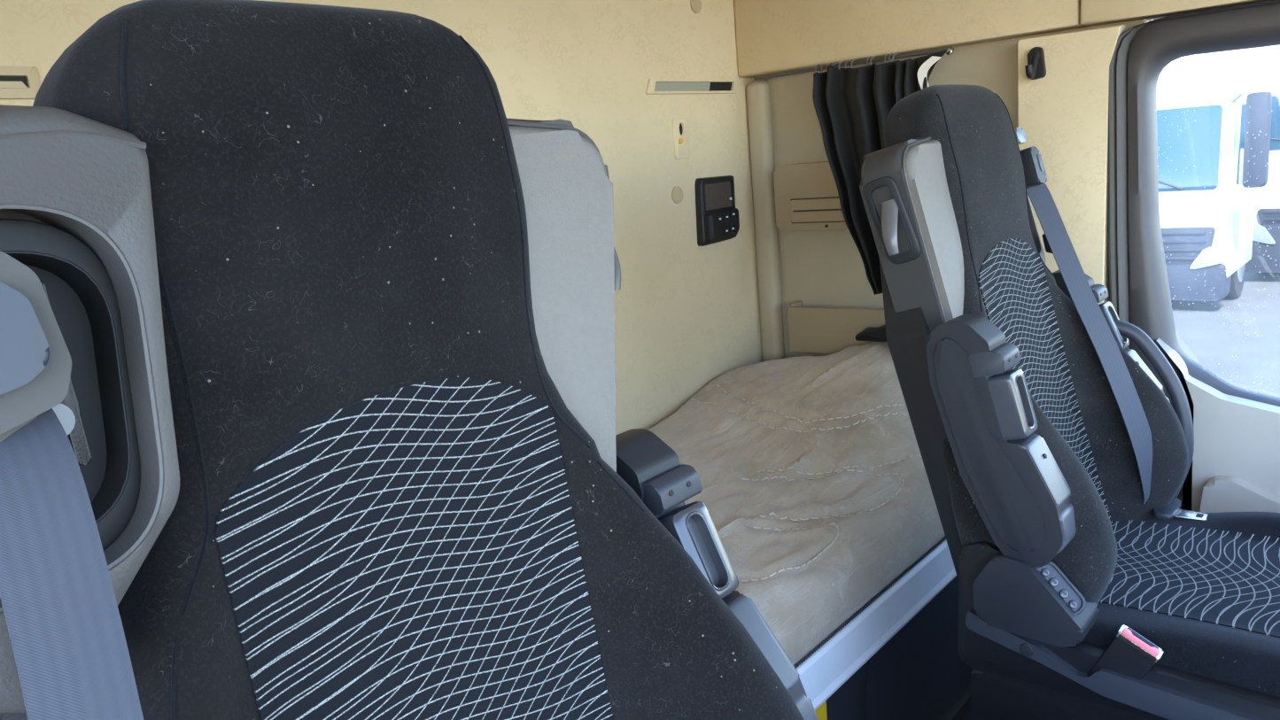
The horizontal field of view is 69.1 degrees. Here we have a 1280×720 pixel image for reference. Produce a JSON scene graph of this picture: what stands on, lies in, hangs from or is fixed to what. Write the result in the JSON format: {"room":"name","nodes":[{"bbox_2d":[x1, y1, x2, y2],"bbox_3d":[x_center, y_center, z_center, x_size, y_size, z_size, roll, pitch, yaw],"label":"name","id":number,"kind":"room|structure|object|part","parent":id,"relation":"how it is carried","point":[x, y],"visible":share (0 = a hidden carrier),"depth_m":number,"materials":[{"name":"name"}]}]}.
{"room":"vehicle interior","nodes":[
{"label":"vehicle interior","id":0,"kind":"room"},
{"bbox_2d":[0,0,762,434],"bbox_3d":[-0.459,-0.065,1.715,0.060,2.050,2.570,5,16,41],"label":"wall","id":1,"kind":"structure","parent":0,"point":[687,314],"depth_m":2.18,"materials":[{"name":"beige plastic"}]},
{"bbox_2d":[0,65,40,99],"bbox_3d":[-0.909,-0.332,1.113,0.010,0.041,0.342,5,16,41],"label":"wall slot","id":2,"kind":"object","parent":1,"relation":"attached to","point":[16,82],"visible":0.84,"depth_m":1.22,"materials":[{"name":"beige plastic"}]},
{"bbox_2d":[671,186,682,203],"bbox_3d":[0.091,-0.402,2.265,0.006,0.042,0.042,5,16,41],"label":"cap","id":3,"kind":"object","parent":1,"relation":"attached to","point":[677,192],"visible":1,"depth_m":2.26,"materials":[{"name":"beige plastic"}]},
{"bbox_2d":[671,118,690,159],"bbox_3d":[0.102,-0.538,2.259,0.011,0.095,0.060,5,16,41],"label":"plate","id":4,"kind":"object","parent":1,"relation":"attached to","point":[680,134],"visible":1,"depth_m":2.26,"materials":[{"name":"beige plastic"}]},
{"bbox_2d":[645,77,736,93],"bbox_3d":[0.132,-0.671,2.280,0.010,0.035,0.363,5,16,41],"label":"wall slot","id":5,"kind":"object","parent":1,"relation":"attached to","point":[654,86],"visible":1,"depth_m":2.27,"materials":[{"name":"beige plastic"}]},
{"bbox_2d":[690,0,701,13],"bbox_3d":[0.137,-0.867,2.266,0.006,0.042,0.042,5,16,41],"label":"cap","id":6,"kind":"object","parent":1,"relation":"attached to","point":[695,5],"visible":1,"depth_m":2.26,"materials":[{"name":"beige plastic"}]},
{"bbox_2d":[694,175,739,246],"bbox_3d":[0.199,-0.383,2.372,0.032,0.168,0.153,5,16,41],"label":"control unit","id":7,"kind":"object","parent":1,"relation":"attached to","point":[717,219],"visible":1,"depth_m":2.35,"materials":[{"name":"black plastic"}]},
{"bbox_2d":[751,19,1149,358],"bbox_3d":[0.734,-0.010,2.334,0.940,1.475,0.060,5,16,41],"label":"wall","id":8,"kind":"structure","parent":0,"point":[819,268],"depth_m":2.40,"materials":[{"name":"beige plastic"}]},
{"bbox_2d":[746,80,784,362],"bbox_3d":[0.371,-0.021,2.583,0.063,1.455,0.045,5,16,41],"label":"trim","id":9,"kind":"structure","parent":8,"relation":"attached to","point":[758,95],"depth_m":2.49,"materials":[{"name":"beige plastic"}]},
{"bbox_2d":[773,161,848,231],"bbox_3d":[0.537,-0.408,2.286,0.432,0.166,0.096,5,16,41],"label":"vent panel","id":10,"kind":"object","parent":8,"relation":"attached to","point":[806,195],"visible":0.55,"depth_m":2.33,"materials":[{"name":"brown plastic"}]},
{"bbox_2d":[787,300,884,354],"bbox_3d":[0.601,-0.075,2.349,0.488,0.128,0.067,5,16,41],"label":"pocket","id":11,"kind":"object","parent":8,"relation":"attached to","point":[810,329],"visible":0.5,"depth_m":2.41,"materials":[{"name":"brown plastic"}]},
{"bbox_2d":[753,46,954,79],"bbox_3d":[0.488,-0.695,2.202,0.523,0.018,0.022,5,16,41],"label":"rail","id":12,"kind":"object","parent":8,"relation":"attached to","point":[950,51],"visible":0.98,"depth_m":2.17,"materials":[{"name":"grey plastic"}]},
{"bbox_2d":[812,49,947,294],"bbox_3d":[0.559,-0.426,2.175,0.336,0.550,0.074,5,16,40],"label":"curtain","id":13,"kind":"object","parent":12,"relation":"hanging from","point":[852,106],"visible":0.51,"depth_m":2.19,"materials":[{"name":"black fabric"}]},
{"bbox_2d":[733,0,1086,77],"bbox_3d":[0.580,-1.000,2.128,0.834,0.581,0.115,5,16,41],"label":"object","id":14,"kind":"structure","parent":8,"relation":"attached to","point":[773,36],"depth_m":2.16,"materials":[{"name":"beige plastic"}]},
{"bbox_2d":[1024,46,1046,79],"bbox_3d":[0.809,-0.613,1.917,0.034,0.065,0.071,5,16,41],"label":"coat hook","id":15,"kind":"object","parent":8,"relation":"attached to","point":[1035,68],"visible":1,"depth_m":1.92,"materials":[{"name":"black plastic"}]},
{"bbox_2d":[1017,24,1130,304],"bbox_3d":[0.936,-0.158,2.027,0.205,1.057,0.062,5,16,41],"label":"trim","id":16,"kind":"structure","parent":8,"relation":"attached to","point":[1063,113],"depth_m":1.93,"materials":[{"name":"beige plastic"}]},
{"bbox_2d":[1080,0,1275,26],"bbox_3d":[1.444,-0.914,1.379,1.452,0.587,0.120,5,16,41],"label":"trim","id":17,"kind":"structure","parent":8,"relation":"attached to","point":[1093,12],"depth_m":1.80,"materials":[{"name":"beige plastic"}]},
{"bbox_2d":[1107,0,1279,512],"bbox_3d":[1.529,0.072,1.530,1.428,1.412,0.163,5,16,41],"label":"door","id":18,"kind":"structure","parent":8,"relation":"in","point":[1235,467],"depth_m":1.87,"materials":[{"name":"beige plastic"}]},
{"bbox_3d":[1.534,-0.204,1.500,1.373,0.862,0.070,5,16,41],"label":"frame","id":19,"kind":"part","parent":18,"relation":"part of","materials":[{"name":"grey plastic"}]},
{"bbox_2d":[951,696,970,719],"bbox_3d":[0.553,1.046,1.139,2.500,0.050,2.570,5,16,41],"label":"floor","id":20,"kind":"structure","parent":0,"point":[964,713],"depth_m":2.10,"materials":[{"name":"black"}]},
{"bbox_2d":[0,0,817,719],"bbox_3d":[0.037,0.464,0.596,0.700,1.401,0.626,5,16,41],"label":"seat","id":21,"kind":"object","parent":20,"relation":"on","point":[307,349],"visible":1,"depth_m":0.59,"materials":[{"name":"fabric"}]},
{"bbox_3d":[-0.344,0.012,0.463,0.018,0.136,0.102,-5,9,42],"label":"recess panel","id":22,"kind":"part","parent":21,"relation":"part of","materials":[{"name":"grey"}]},
{"bbox_3d":[-0.037,-0.100,0.857,0.028,0.076,0.039,-5,9,42],"label":"lever","id":23,"kind":"part","parent":21,"relation":"part of","materials":[{"name":"grey plastic"}]},
{"bbox_3d":[0.050,0.233,0.873,0.191,0.333,0.060,-5,9,42],"label":"armrest","id":24,"kind":"part","parent":21,"relation":"part of","materials":[{"name":"black plastic"}]},
{"bbox_3d":[0.097,0.267,0.841,0.067,0.091,0.057,-5,9,42],"label":"arm","id":25,"kind":"part","parent":21,"relation":"part of","materials":[{"name":"grey plastic"}]},
{"bbox_2d":[794,535,973,719],"bbox_3d":[-0.126,0.749,1.596,0.705,0.456,2.360,5,16,41],"label":"bunk base","id":26,"kind":"object","parent":20,"relation":"on","point":[899,658],"visible":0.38,"depth_m":1.81,"materials":[{"name":"metal"}]},
{"bbox_2d":[647,341,946,668],"bbox_3d":[-0.157,0.353,1.531,0.681,0.346,2.275,5,16,41],"label":"mattress","id":27,"kind":"object","parent":26,"relation":"on","point":[817,494],"visible":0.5,"depth_m":1.91,"materials":[{"name":"beige fabric"}]},
{"bbox_2d":[854,324,887,341],"bbox_3d":[0.659,-0.061,2.188,0.300,0.047,0.083,5,16,41],"label":"folded garment","id":28,"kind":"object","parent":27,"relation":"on","point":[871,334],"visible":0.31,"depth_m":2.24,"materials":[{"name":"black fabric"}]},
{"bbox_3d":[0.101,0.814,1.412,0.028,0.366,2.360,5,16,41],"label":"panel","id":29,"kind":"part","parent":26,"relation":"part of","materials":[{"name":"plastic"}]},
{"bbox_3d":[0.637,0.635,1.986,0.011,0.322,0.650,5,16,41],"label":"access door","id":30,"kind":"part","parent":26,"relation":"part of","materials":[{"name":"plastic"}]},
{"bbox_2d":[859,84,1279,719],"bbox_3d":[0.805,0.240,1.429,0.788,1.354,0.640,5,16,41],"label":"seat","id":31,"kind":"object","parent":20,"relation":"on","point":[1057,462],"visible":1,"depth_m":1.36,"materials":[{"name":"fabric"}]},
{"bbox_3d":[0.361,-0.190,1.328,0.028,0.076,0.039,-14,3,43],"label":"lever","id":32,"kind":"part","parent":31,"relation":"part of","materials":[{"name":"grey plastic"}]},
{"bbox_3d":[0.367,-0.202,1.344,0.052,0.126,0.041,-14,3,43],"label":"lever plate","id":33,"kind":"part","parent":31,"relation":"part of","materials":[{"name":"black plastic"}]},
{"bbox_3d":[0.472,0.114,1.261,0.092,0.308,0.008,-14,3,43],"label":"armrest","id":34,"kind":"part","parent":31,"relation":"part of","materials":[{"name":"black plastic"}]},
{"bbox_3d":[0.495,0.108,1.280,0.124,0.350,0.060,-14,3,43],"label":"armrest","id":35,"kind":"part","parent":31,"relation":"part of","materials":[{"name":"black plastic"}]},
{"bbox_3d":[0.667,-0.397,1.658,0.026,0.029,0.044,-14,3,43],"label":"guide knob","id":36,"kind":"part","parent":31,"relation":"part of","materials":[{"name":"grey plastic"}]},
{"bbox_2d":[884,84,1189,605],"bbox_3d":[0.643,-0.048,1.491,0.202,0.838,0.548,-14,3,43],"label":"seat backrest","id":37,"kind":"object","parent":31,"relation":"on","point":[958,179],"depth_m":1.45,"materials":[{"name":"black fabric"}]},
{"bbox_3d":[0.539,0.152,1.252,0.045,0.095,0.057,-14,3,43],"label":"arm","id":38,"kind":"part","parent":31,"relation":"part of","materials":[{"name":"grey plastic"}]},
{"bbox_3d":[0.891,0.486,1.427,0.580,0.140,0.500,5,16,41],"label":"seat frame","id":39,"kind":"part","parent":31,"relation":"part of","materials":[{"name":"black plastic"}]},
{"bbox_3d":[0.564,0.312,1.265,0.078,0.080,0.046,5,16,41],"label":"button plate","id":40,"kind":"part","parent":31,"relation":"part of","materials":[{"name":"grey plastic"}]},
{"bbox_3d":[0.850,-0.007,1.708,0.157,0.344,0.060,-14,3,43],"label":"armrest","id":41,"kind":"part","parent":31,"relation":"part of","materials":[{"name":"black plastic"}]},
{"bbox_3d":[0.704,0.431,1.189,0.573,0.098,0.028,5,16,41],"label":"trim","id":42,"kind":"part","parent":31,"relation":"part of","materials":[{"name":"black plastic"}]},
{"bbox_3d":[0.897,0.029,1.677,0.057,0.094,0.057,-14,3,43],"label":"arm","id":43,"kind":"part","parent":31,"relation":"part of","materials":[{"name":"grey plastic"}]},
{"bbox_2d":[1082,512,1279,698],"bbox_3d":[0.907,0.373,1.379,0.550,0.149,0.524,5,16,41],"label":"seat cushion","id":44,"kind":"object","parent":31,"relation":"on","point":[1202,590],"depth_m":1.34,"materials":[{"name":"black fabric"}]},
{"label":"outside","id":45,"kind":"structure","parent":0,"visible":0},
{"bbox_2d":[1171,271,1279,397],"bbox_3d":[16.490,-2.826,18.759,120.000,0.001,130.000,5,16,41],"label":"ground","id":46,"kind":"structure","parent":45,"point":[1237,340],"depth_m":11.02,"materials":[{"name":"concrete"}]},
{"bbox_2d":[1156,46,1272,301],"bbox_3d":[7.973,-2.825,14.182,3.260,3.400,4.750,5,16,41],"label":"truck","id":47,"kind":"object","parent":46,"relation":"on","point":[1214,116],"visible":0.5,"depth_m":12.08,"materials":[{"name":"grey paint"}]},
{"bbox_2d":[1161,226,1215,263],"bbox_3d":[6.647,-1.555,12.789,2.164,0.500,0.110,5,16,41],"label":"grille","id":48,"kind":"object","parent":47,"relation":"attached to","point":[1182,244],"depth_m":12.24,"materials":[{"name":"grey plastic"}]},
{"bbox_3d":[7.453,-3.275,11.543,0.117,0.148,0.409,-6,12,-3],"label":"mirror arm","id":49,"kind":"part","parent":47,"relation":"part of","materials":[{"name":"grey paint"}]},
{"bbox_3d":[8.030,-2.870,12.351,0.017,1.077,0.824,5,16,41],"label":"door glass","id":50,"kind":"part","parent":47,"relation":"part of","materials":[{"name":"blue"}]},
{"bbox_2d":[1241,91,1272,187],"bbox_3d":[7.590,-2.705,11.437,0.240,1.140,0.200,5,16,41],"label":"mirror","id":51,"kind":"object","parent":47,"relation":"attached to","point":[1259,104],"depth_m":11.36,"materials":[{"name":"grey plastic"}]},
{"bbox_2d":[1245,45,1279,272],"bbox_3d":[11.365,-3.269,14.591,3.260,3.500,4.750,5,16,41],"label":"truck","id":52,"kind":"object","parent":46,"relation":"on","point":[1266,236],"visible":0.45,"depth_m":13.71,"materials":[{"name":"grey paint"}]},
{"bbox_2d":[1257,208,1279,224],"bbox_3d":[10.034,-2.052,13.187,2.148,0.250,0.110,5,16,41],"label":"grille","id":53,"kind":"object","parent":52,"relation":"attached to","point":[1266,216],"depth_m":13.76,"materials":[{"name":"grey plastic"}]}
]}

